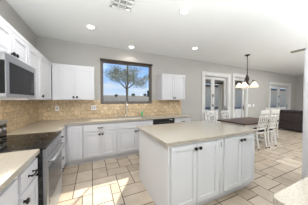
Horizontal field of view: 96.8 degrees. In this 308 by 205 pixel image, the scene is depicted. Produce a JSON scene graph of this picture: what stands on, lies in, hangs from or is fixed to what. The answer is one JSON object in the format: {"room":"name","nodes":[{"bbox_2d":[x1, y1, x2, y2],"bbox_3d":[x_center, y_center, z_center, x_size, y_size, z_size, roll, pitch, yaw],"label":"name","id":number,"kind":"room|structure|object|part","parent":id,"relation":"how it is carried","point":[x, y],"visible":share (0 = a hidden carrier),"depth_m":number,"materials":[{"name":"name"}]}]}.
{"room":"kitchen","nodes":[
{"label":"kitchen","id":0,"kind":"room"},
{"bbox_2d":[0,0,36,48],"bbox_3d":[-1.199,0.034,-0.179,0.160,2.880,7.000,0,1,-25],"label":"wall","id":1,"kind":"structure","parent":0,"point":[7,12],"depth_m":2.20,"materials":[{"name":"paint"}]},
{"bbox_2d":[0,16,28,63],"bbox_3d":[-1.646,-0.625,1.417,0.364,0.352,0.765,0,1,-25],"label":"upper cabinet","id":2,"kind":"object","parent":1,"relation":"attached to","point":[12,42],"visible":0.77,"depth_m":1.45,"materials":[{"name":"paint"}]},
{"bbox_3d":[-1.439,-0.604,1.296,0.020,0.297,0.332,0,1,-25],"label":"door","id":3,"kind":"part","parent":2,"relation":"part of","materials":[{"name":"paint"}]},
{"bbox_3d":[-1.529,-0.779,1.468,0.042,0.047,0.765,0,1,-25],"label":"crown","id":4,"kind":"part","parent":2,"relation":"part of","materials":[{"name":"paint"}]},
{"bbox_2d":[0,51,35,97],"bbox_3d":[-1.635,-0.251,1.445,0.402,0.393,0.724,0,1,-25],"label":"microwave","id":5,"kind":"object","parent":2,"relation":"attached to","point":[17,78],"visible":1,"depth_m":1.37,"materials":[{"name":"silver metal"}]},
{"bbox_3d":[-1.443,-0.232,1.445,0.040,0.293,0.564,0,1,-25],"label":"door","id":6,"kind":"part","parent":5,"relation":"part of","materials":[{"name":"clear glass"}]},
{"bbox_3d":[-1.474,-0.071,1.522,0.044,0.030,0.724,0,1,-25],"label":"trim","id":7,"kind":"part","parent":5,"relation":"part of","materials":[{"name":"silver metal"}]},
{"bbox_3d":[-1.585,-0.238,1.755,0.040,0.293,0.116,0,1,-25],"label":"control panel","id":8,"kind":"part","parent":5,"relation":"part of","materials":[{"name":"metal"}]},
{"bbox_3d":[-1.617,-0.239,1.828,0.042,0.293,0.042,0,1,-25],"label":"trim","id":9,"kind":"part","parent":5,"relation":"part of","materials":[{"name":"silver metal"}]},
{"bbox_3d":[-1.593,-0.610,1.630,0.020,0.297,0.388,0,1,-25],"label":"door","id":10,"kind":"part","parent":2,"relation":"part of","materials":[{"name":"paint"}]},
{"bbox_2d":[0,100,37,132],"bbox_3d":[-1.870,0.201,1.497,0.012,0.457,3.400,0,1,-25],"label":"backsplash","id":11,"kind":"structure","parent":1,"relation":"attached to","point":[19,113],"depth_m":2.21,"materials":[{"name":"tile"}]},
{"bbox_2d":[0,43,40,99],"bbox_3d":[-1.916,-0.424,1.972,0.331,0.775,0.458,0,1,-25],"label":"upper cabinet","id":12,"kind":"object","parent":1,"relation":"attached to","point":[33,53],"visible":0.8,"depth_m":2.05,"materials":[{"name":"paint"}]},
{"bbox_3d":[-1.785,-0.789,2.025,0.042,0.047,0.458,0,1,-25],"label":"crown","id":13,"kind":"part","parent":12,"relation":"part of","materials":[{"name":"paint"}]},
{"bbox_3d":[-1.777,-0.409,2.037,0.020,0.713,0.448,0,1,-25],"label":"door","id":14,"kind":"part","parent":12,"relation":"part of","materials":[{"name":"paint"}]},
{"bbox_2d":[39,53,51,99],"bbox_3d":[-2.207,-0.436,2.646,0.364,0.775,1.006,0,1,-25],"label":"upper cabinet","id":15,"kind":"object","parent":1,"relation":"attached to","point":[45,64],"visible":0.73,"depth_m":2.51,"materials":[{"name":"paint"}]},
{"bbox_3d":[-2.090,-0.801,2.693,0.042,0.047,1.006,0,1,-25],"label":"crown","id":16,"kind":"part","parent":15,"relation":"part of","materials":[{"name":"paint"}]},
{"bbox_2d":[6,0,307,75],"bbox_3d":[4.250,-1.527,2.376,12.220,0.150,7.160,0,1,-25],"label":"ceiling","id":17,"kind":"structure","parent":0,"point":[223,32],"depth_m":2.62,"materials":[{"name":"paint"}]},
{"bbox_2d":[86,24,95,28],"bbox_3d":[-1.214,-1.451,2.626,0.176,0.010,0.176,0,1,-25],"label":"recessed light","id":18,"kind":"object","parent":17,"relation":"in","point":[89,26],"visible":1,"depth_m":2.61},
{"bbox_2d":[110,0,136,11],"bbox_3d":[-0.440,-1.437,1.957,0.328,0.014,0.328,0,1,-25],"label":"ceiling vent","id":19,"kind":"object","parent":17,"relation":"in","point":[128,6],"visible":1,"depth_m":2.01,"materials":[{"name":"white metal"}]},
{"bbox_2d":[179,7,189,14],"bbox_3d":[0.480,-1.443,2.158,0.176,0.010,0.176,0,1,-25],"label":"recessed light","id":20,"kind":"object","parent":17,"relation":"in","point":[184,10],"visible":1,"depth_m":2.14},
{"bbox_2d":[235,54,258,87],"bbox_3d":[2.913,-0.968,4.256,0.626,1.034,0.619,0,1,-25],"label":"chandelier","id":21,"kind":"object","parent":17,"relation":"hanging from","point":[253,84],"visible":1,"depth_m":4.24,"materials":[{"name":"white glass"}]},
{"bbox_3d":[2.981,-0.544,4.075,0.220,0.155,0.218,0,1,-25],"label":"lamp shade","id":22,"kind":"part","parent":21,"relation":"part of","materials":[{"name":"white glass"}]},
{"bbox_2d":[291,48,305,52],"bbox_3d":[4.095,-1.459,3.846,0.120,0.038,0.340,0,1,-25],"label":"ceiling vent","id":23,"kind":"object","parent":17,"relation":"in","point":[303,49],"visible":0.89,"depth_m":3.85,"materials":[{"name":"white metal"}]},
{"bbox_2d":[37,36,294,121],"bbox_3d":[2.794,-0.069,5.585,12.220,2.880,0.160,0,1,-25],"label":"wall","id":24,"kind":"structure","parent":0,"point":[57,51],"depth_m":4.59,"materials":[{"name":"paint"}]},
{"bbox_2d":[52,63,94,99],"bbox_3d":[-1.831,-0.445,3.172,0.818,0.775,0.364,0,1,-25],"label":"upper cabinet","id":25,"kind":"object","parent":24,"relation":"attached to","point":[69,82],"visible":1,"depth_m":3.02,"materials":[{"name":"paint"}]},
{"bbox_3d":[-1.895,-0.426,2.992,0.293,0.713,0.020,0,1,-25],"label":"door","id":26,"kind":"part","parent":25,"relation":"part of","materials":[{"name":"paint"}]},
{"bbox_3d":[-1.778,-0.807,3.049,0.818,0.047,0.042,0,1,-25],"label":"crown","id":27,"kind":"part","parent":25,"relation":"part of","materials":[{"name":"paint"}]},
{"bbox_3d":[-1.586,-0.429,3.134,0.368,0.713,0.020,0,1,-25],"label":"door","id":28,"kind":"part","parent":25,"relation":"part of","materials":[{"name":"paint"}]},
{"bbox_2d":[38,100,180,120],"bbox_3d":[-0.825,0.159,3.838,3.838,0.457,0.012,0,1,-25],"label":"backsplash","id":29,"kind":"structure","parent":24,"relation":"attached to","point":[68,109],"depth_m":3.53,"materials":[{"name":"tile"}]},
{"bbox_2d":[100,58,152,103],"bbox_3d":[-0.746,-0.555,3.901,1.482,1.188,0.160,0,1,-25],"label":"window","id":30,"kind":"structure","parent":24,"relation":"in","point":[102,60],"depth_m":3.88,"materials":[{"name":"brown metal"}]},
{"bbox_3d":[-1.061,-0.548,3.798,0.695,1.068,0.025,0,1,-25],"label":"sash","id":31,"kind":"part","parent":30,"relation":"part of","materials":[{"name":"clear glass"}]},
{"bbox_3d":[-0.721,-1.123,3.835,1.482,0.050,0.038,0,1,-25],"label":"head trim","id":32,"kind":"part","parent":30,"relation":"part of","materials":[{"name":"brown wood"}]},
{"bbox_3d":[-0.451,-0.552,4.045,0.691,1.068,0.025,0,1,-25],"label":"sash","id":33,"kind":"part","parent":30,"relation":"part of","materials":[{"name":"clear glass"}]},
{"bbox_2d":[157,73,185,99],"bbox_3d":[0.550,-0.465,4.262,0.835,0.775,0.364,0,1,-25],"label":"upper cabinet","id":34,"kind":"object","parent":24,"relation":"attached to","point":[169,86],"visible":1,"depth_m":4.11,"materials":[{"name":"paint"}]},
{"bbox_3d":[0.425,-0.445,4.054,0.395,0.713,0.020,0,1,-25],"label":"door","id":35,"kind":"part","parent":34,"relation":"part of","materials":[{"name":"paint"}]},
{"bbox_3d":[0.604,-0.827,4.139,0.835,0.047,0.042,0,1,-25],"label":"crown","id":36,"kind":"part","parent":34,"relation":"part of","materials":[{"name":"paint"}]},
{"bbox_3d":[0.790,-0.448,4.221,0.394,0.713,0.020,0,1,-25],"label":"door","id":37,"kind":"part","parent":34,"relation":"part of","materials":[{"name":"paint"}]},
{"bbox_2d":[201,71,230,121],"bbox_3d":[2.422,0.062,5.390,1.564,2.425,0.190,0,1,-25],"label":"door","id":38,"kind":"structure","parent":24,"relation":"in","point":[212,76],"depth_m":5.36,"materials":[{"name":"paint"}]},
{"bbox_2d":[232,73,248,117],"bbox_3d":[3.713,0.021,5.981,1.034,2.485,0.190,0,1,-25],"label":"door","id":39,"kind":"structure","parent":24,"relation":"in","point":[238,77],"depth_m":6.07,"materials":[{"name":"paint"}]},
{"bbox_2d":[269,82,290,124],"bbox_3d":[6.723,0.097,7.360,2.214,2.285,0.190,0,1,-25],"label":"door","id":40,"kind":"structure","parent":24,"relation":"in","point":[277,85],"depth_m":7.39,"materials":[{"name":"paint"}]},
{"bbox_2d":[57,128,302,204],"bbox_3d":[4.250,1.388,2.428,12.100,0.120,7.160,0,1,-25],"label":"floor","id":41,"kind":"structure","parent":0,"point":[114,181],"depth_m":2.34,"materials":[{"name":"tile"}]},
{"bbox_2d":[0,158,37,204],"bbox_3d":[-1.115,0.923,0.644,0.663,0.874,1.158,0,1,-25],"label":"base cabinet","id":42,"kind":"object","parent":41,"relation":"on","point":[23,189],"visible":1,"depth_m":1.02,"materials":[{"name":"paint"}]},
{"bbox_3d":[-0.785,0.595,0.598,0.020,0.140,0.730,0,1,-25],"label":"drawer","id":43,"kind":"part","parent":42,"relation":"part of","materials":[{"name":"paint"}]},
{"bbox_2d":[0,149,39,192],"bbox_3d":[-1.121,0.466,0.621,0.639,0.039,1.176,0,1,-25],"label":"countertop","id":44,"kind":"structure","parent":42,"relation":"on","point":[12,164],"depth_m":0.99,"materials":[{"name":"stone"}]},
{"bbox_3d":[-0.946,0.733,1.017,0.035,0.044,0.044,0,1,-25],"label":"knob","id":45,"kind":"part","parent":42,"relation":"part of","materials":[{"name":"black metal"}]},
{"bbox_3d":[-1.026,0.586,1.125,0.020,0.140,0.328,0,1,-25],"label":"drawer","id":46,"kind":"part","parent":42,"relation":"part of","materials":[{"name":"paint"}]},
{"bbox_3d":[-1.027,0.948,1.131,0.020,0.525,0.328,0,1,-25],"label":"door","id":47,"kind":"part","parent":42,"relation":"part of","materials":[{"name":"paint"}]},
{"bbox_3d":[-1.000,0.587,1.137,0.039,0.022,0.113,0,1,-25],"label":"handle","id":48,"kind":"part","parent":42,"relation":"part of","materials":[{"name":"black metal"}]},
{"bbox_2d":[0,119,65,204],"bbox_3d":[-1.470,0.781,1.542,0.733,1.125,0.758,0,1,-25],"label":"range","id":49,"kind":"object","parent":41,"relation":"on","point":[49,174],"visible":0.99,"depth_m":1.48,"materials":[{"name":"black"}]},
{"bbox_2d":[0,131,60,152],"bbox_3d":[-1.500,0.437,1.522,0.662,0.022,0.756,0,1,-25],"label":"cooktop","id":50,"kind":"object","parent":49,"relation":"in","point":[42,141],"depth_m":1.50,"materials":[{"name":"black glass"}]},
{"bbox_3d":[-1.213,0.495,1.655,0.024,0.093,0.750,0,1,-25],"label":"rail","id":51,"kind":"part","parent":49,"relation":"part of","materials":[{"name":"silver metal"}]},
{"bbox_3d":[-1.209,0.826,1.662,0.032,0.560,0.748,0,1,-25],"label":"oven door","id":52,"kind":"part","parent":49,"relation":"part of","materials":[{"name":"silver metal"}]},
{"bbox_3d":[-1.210,1.197,1.669,0.030,0.168,0.748,0,1,-25],"label":"storage drawer","id":53,"kind":"part","parent":49,"relation":"part of","materials":[{"name":"silver metal"}]},
{"bbox_3d":[-1.167,0.579,1.677,0.066,0.034,0.701,0,1,-25],"label":"handle","id":54,"kind":"part","parent":49,"relation":"part of","materials":[{"name":"silver metal"}]},
{"bbox_2d":[61,128,65,171],"bbox_3d":[-1.852,0.894,2.255,0.663,0.874,0.820,0,1,-25],"label":"base cabinet","id":55,"kind":"object","parent":41,"relation":"on","point":[63,130],"visible":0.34,"depth_m":2.44,"materials":[{"name":"paint"}]},
{"bbox_2d":[65,124,82,165],"bbox_3d":[-1.771,0.879,3.088,0.323,0.874,0.609,0,1,-25],"label":"base cabinet","id":56,"kind":"object","parent":41,"relation":"on","point":[73,133],"visible":0.91,"depth_m":2.82,"materials":[{"name":"paint"}]},
{"bbox_2d":[83,122,115,162],"bbox_3d":[-1.304,0.875,3.281,0.683,0.874,0.648,0,1,-25],"label":"base cabinet","id":57,"kind":"object","parent":41,"relation":"on","point":[99,139],"visible":0.95,"depth_m":3.02,"materials":[{"name":"paint"}]},
{"bbox_3d":[-1.334,0.916,2.965,0.338,0.525,0.020,0,1,-25],"label":"door","id":58,"kind":"part","parent":57,"relation":"part of","materials":[{"name":"paint"}]},
{"bbox_3d":[-1.190,0.552,3.024,0.655,0.140,0.020,0,1,-25],"label":"drawer","id":59,"kind":"part","parent":57,"relation":"part of","materials":[{"name":"paint"}]},
{"bbox_3d":[-1.034,0.913,3.103,0.311,0.525,0.020,0,1,-25],"label":"door","id":60,"kind":"part","parent":57,"relation":"part of","materials":[{"name":"paint"}]},
{"bbox_2d":[116,117,152,157],"bbox_3d":[-0.563,0.869,3.622,0.943,0.874,0.644,0,1,-25],"label":"base cabinet","id":61,"kind":"object","parent":41,"relation":"on","point":[127,133],"visible":0.65,"depth_m":3.30,"materials":[{"name":"paint"}]},
{"bbox_2d":[7,114,191,134],"bbox_3d":[-0.558,0.420,3.175,3.789,0.039,1.446,0,1,-25],"label":"countertop","id":62,"kind":"structure","parent":61,"relation":"on","point":[42,126],"depth_m":2.91,"materials":[{"name":"stone"}]},
{"bbox_3d":[-0.639,0.910,3.283,0.458,0.525,0.020,0,1,-25],"label":"door","id":63,"kind":"part","parent":61,"relation":"part of","materials":[{"name":"paint"}]},
{"bbox_3d":[-0.440,0.546,3.368,0.895,0.140,0.020,0,1,-25],"label":"drawer","id":64,"kind":"part","parent":61,"relation":"part of","materials":[{"name":"paint"}]},
{"bbox_3d":[-0.229,0.907,3.471,0.431,0.525,0.020,0,1,-25],"label":"door","id":65,"kind":"part","parent":61,"relation":"part of","materials":[{"name":"paint"}]},
{"bbox_2d":[153,118,173,124],"bbox_3d":[0.161,0.865,3.948,0.637,0.872,0.606,0,1,-25],"label":"dishwasher","id":66,"kind":"object","parent":41,"relation":"on","point":[168,120],"visible":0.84,"depth_m":3.66,"materials":[{"name":"black metal"}]},
{"bbox_2d":[139,130,219,204],"bbox_3d":[0.321,0.897,2.080,0.795,0.874,1.033,0,1,-25],"label":"base cabinet","id":67,"kind":"object","parent":41,"relation":"on","point":[184,174],"visible":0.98,"depth_m":1.66,"materials":[{"name":"paint"}]},
{"bbox_3d":[0.346,0.853,1.572,0.358,0.710,0.020,0,1,-25],"label":"door","id":68,"kind":"part","parent":67,"relation":"part of","materials":[{"name":"paint"}]},
{"bbox_2d":[137,120,257,146],"bbox_3d":[0.656,0.436,2.260,1.631,0.039,1.050,0,1,-25],"label":"countertop","id":69,"kind":"structure","parent":67,"relation":"on","point":[171,134],"depth_m":1.99,"materials":[{"name":"stone"}]},
{"bbox_3d":[0.677,0.850,1.723,0.354,0.710,0.020,0,1,-25],"label":"door","id":70,"kind":"part","parent":67,"relation":"part of","materials":[{"name":"paint"}]},
{"bbox_2d":[174,117,189,122],"bbox_3d":[0.714,0.859,4.204,0.575,0.874,0.648,0,1,-25],"label":"base cabinet","id":71,"kind":"object","parent":41,"relation":"on","point":[183,119],"visible":0.17,"depth_m":3.92,"materials":[{"name":"paint"}]},
{"bbox_2d":[206,111,216,121],"bbox_3d":[2.165,0.799,4.740,0.430,0.976,0.518,0,1,-25],"label":"dining chair","id":72,"kind":"object","parent":41,"relation":"on","point":[207,112],"visible":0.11,"depth_m":4.92,"materials":[{"name":"white wood"}]},
{"bbox_2d":[220,110,229,118],"bbox_3d":[2.801,0.793,5.031,0.430,0.976,0.518,0,1,-25],"label":"dining chair","id":73,"kind":"object","parent":41,"relation":"on","point":[222,111],"visible":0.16,"depth_m":5.21,"materials":[{"name":"white wood"}]},
{"bbox_2d":[216,133,254,198],"bbox_3d":[1.030,0.891,2.404,0.760,0.874,1.033,0,1,-25],"label":"base cabinet","id":74,"kind":"object","parent":41,"relation":"on","point":[236,167],"visible":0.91,"depth_m":1.95,"materials":[{"name":"paint"}]},
{"bbox_2d":[219,140,222,148],"bbox_3d":[0.896,0.558,1.825,0.070,0.116,0.007,0,1,-25],"label":"wall outlet","id":75,"kind":"object","parent":74,"relation":"attached to","point":[220,141],"visible":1,"depth_m":1.82,"materials":[{"name":"paint"}]},
{"bbox_3d":[1.105,0.847,1.919,0.345,0.710,0.020,0,1,-25],"label":"door","id":76,"kind":"part","parent":74,"relation":"part of","materials":[{"name":"paint"}]},
{"bbox_3d":[1.409,0.844,2.058,0.307,0.710,0.020,0,1,-25],"label":"door","id":77,"kind":"part","parent":74,"relation":"part of","materials":[{"name":"paint"}]},
{"bbox_2d":[217,117,279,142],"bbox_3d":[2.993,0.925,4.374,1.680,0.735,0.920,0,1,-25],"label":"dining table","id":78,"kind":"object","parent":41,"relation":"on","point":[248,122],"visible":0.48,"depth_m":4.21,"materials":[{"name":"brown wood"}]},
{"bbox_3d":[3.749,0.943,4.380,0.096,0.700,0.094,0,1,-25],"label":"leg","id":79,"kind":"part","parent":78,"relation":"part of","materials":[{"name":"white wood"}]},
{"bbox_2d":[252,110,269,149],"bbox_3d":[2.952,0.758,3.980,0.430,1.084,0.518,0,1,-25],"label":"dining chair","id":80,"kind":"object","parent":41,"relation":"on","point":[260,130],"visible":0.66,"depth_m":3.80,"materials":[{"name":"white wood"}]},
{"bbox_3d":[2.858,0.764,3.730,0.044,1.025,0.138,0,1,-25],"label":"leg","id":81,"kind":"part","parent":80,"relation":"part of","materials":[{"name":"white wood"}]},
{"bbox_3d":[3.052,0.269,3.754,0.430,0.098,0.040,0,1,-25],"label":"rail","id":82,"kind":"part","parent":80,"relation":"part of","materials":[{"name":"white wood"}]},
{"bbox_3d":[3.203,0.762,3.888,0.044,1.025,0.138,0,1,-25],"label":"leg","id":83,"kind":"part","parent":80,"relation":"part of","materials":[{"name":"white wood"}]},
{"bbox_2d":[253,110,279,147],"bbox_3d":[3.394,0.754,4.171,0.430,1.084,0.518,-1,1,-26],"label":"dining chair","id":84,"kind":"object","parent":41,"relation":"on","point":[268,129],"visible":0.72,"depth_m":4.01,"materials":[{"name":"white wood"}]},
{"bbox_3d":[3.308,0.761,3.919,0.044,1.025,0.138,-1,1,-26],"label":"leg","id":85,"kind":"part","parent":84,"relation":"part of","materials":[{"name":"white wood"}]},
{"bbox_3d":[3.648,0.758,4.087,0.044,1.025,0.138,-1,1,-26],"label":"leg","id":86,"kind":"part","parent":84,"relation":"part of","materials":[{"name":"white wood"}]},
{"bbox_2d":[258,108,279,138],"bbox_3d":[4.083,0.742,4.870,0.518,1.084,0.430,0,1,-25],"label":"dining chair","id":87,"kind":"object","parent":41,"relation":"on","point":[270,109],"visible":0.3,"depth_m":4.80,"materials":[{"name":"white wood"}]},
{"bbox_3d":[4.300,0.247,4.961,0.040,0.098,0.430,0,1,-25],"label":"rail","id":88,"kind":"part","parent":87,"relation":"part of","materials":[{"name":"white wood"}]},
{"bbox_2d":[276,109,302,131],"bbox_3d":[6.640,0.804,5.679,1.000,0.930,2.360,0,1,-25],"label":"sofa","id":89,"kind":"object","parent":41,"relation":"on","point":[289,119],"visible":0.68,"depth_m":5.96,"materials":[{"name":"brown leather"}]},
{"bbox_3d":[6.304,0.672,5.523,0.260,0.400,2.160,0,1,-25],"label":"backrest","id":90,"kind":"part","parent":89,"relation":"part of","materials":[{"name":"brown leather"}]},
{"bbox_2d":[280,109,298,112],"bbox_3d":[6.048,0.401,6.173,0.300,0.140,0.697,0,1,-25],"label":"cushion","id":91,"kind":"object","parent":89,"relation":"on","point":[281,110],"depth_m":6.04,"materials":[{"name":"brown leather"}]},
{"bbox_2d":[302,48,307,178],"bbox_3d":[2.700,0.277,1.927,0.820,2.120,0.675,0,1,-25],"label":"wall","id":92,"kind":"structure","parent":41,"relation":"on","point":[305,89],"depth_m":2.00,"materials":[{"name":"paint"}]},
{"bbox_3d":[2.400,0.223,2.111,0.388,1.940,0.020,0,1,-25],"label":"door","id":93,"kind":"part","parent":92,"relation":"part of","materials":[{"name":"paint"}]},
{"bbox_3d":[1.635,0.919,0.829,1.980,0.874,0.645,0,1,-25],"label":"base cabinet","id":94,"kind":"object","parent":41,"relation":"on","visible":0},
{"bbox_2d":[273,176,307,204],"bbox_3d":[1.617,0.463,0.788,2.050,0.039,0.640,0,1,-25],"label":"countertop","id":95,"kind":"structure","parent":94,"relation":"on","point":[296,193],"depth_m":0.66,"materials":[{"name":"stone"}]},
{"bbox_2d":[295,75,303,110],"bbox_3d":[9.767,-0.056,4.840,0.160,2.880,7.000,0,1,-25],"label":"wall","id":96,"kind":"structure","parent":0,"point":[299,80],"depth_m":7.82,"materials":[{"name":"paint"}]},
{"label":"outside","id":97,"kind":"structure","parent":0,"visible":0},
{"bbox_3d":[-1.465,0.925,36.653,90.000,0.180,59.840,0,1,-25],"label":"ground","id":98,"kind":"structure","parent":97,"visible":0},
{"bbox_2d":[104,65,148,100],"bbox_3d":[-1.944,-0.786,10.282,3.363,4.191,3.912,0,1,24],"label":"tree","id":99,"kind":"object","parent":98,"relation":"on","point":[119,73],"visible":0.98,"depth_m":9.69,"materials":[{"name":"green plant"}]},
{"bbox_2d":[103,95,217,108],"bbox_3d":[-20.295,-0.554,34.517,54.000,2.864,48.000,0,1,-25],"label":"garden wall","id":100,"kind":"structure","parent":98,"relation":"on","point":[105,97],"depth_m":27.31,"materials":[{"name":"white concrete"}]},
{"bbox_2d":[205,106,284,120],"bbox_3d":[25.947,0.994,25.302,61.600,0.090,11.099,0,1,-25],"label":"pool deck","id":101,"kind":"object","parent":98,"relation":"on","point":[237,109],"depth_m":16.74,"materials":[{"name":"concrete"}]},
{"bbox_2d":[205,84,285,106],"bbox_3d":[28.360,-1.306,37.530,49.800,4.250,8.800,0,1,-25],"label":"house","id":102,"kind":"structure","parent":98,"relation":"on","point":[238,91],"depth_m":28.00,"materials":[{"name":"paint"}]},
{"bbox_3d":[4.711,1.298,8.028,8.600,0.100,2.640,0,1,-25],"label":"patio slab","id":103,"kind":"object","parent":98,"relation":"on","visible":0},
{"bbox_2d":[217,84,223,119],"bbox_3d":[4.469,0.020,9.016,0.400,2.420,0.400,0,1,-25],"label":"patio column","id":104,"kind":"structure","parent":103,"relation":"on","point":[220,86],"depth_m":8.93,"materials":[{"name":"paint"}]},
{"bbox_2d":[205,79,241,85],"bbox_3d":[4.287,-1.349,8.908,8.600,0.320,0.200,0,1,-25],"label":"beam","id":105,"kind":"structure","parent":104,"relation":"on","point":[207,81],"depth_m":8.72,"materials":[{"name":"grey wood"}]}
]}

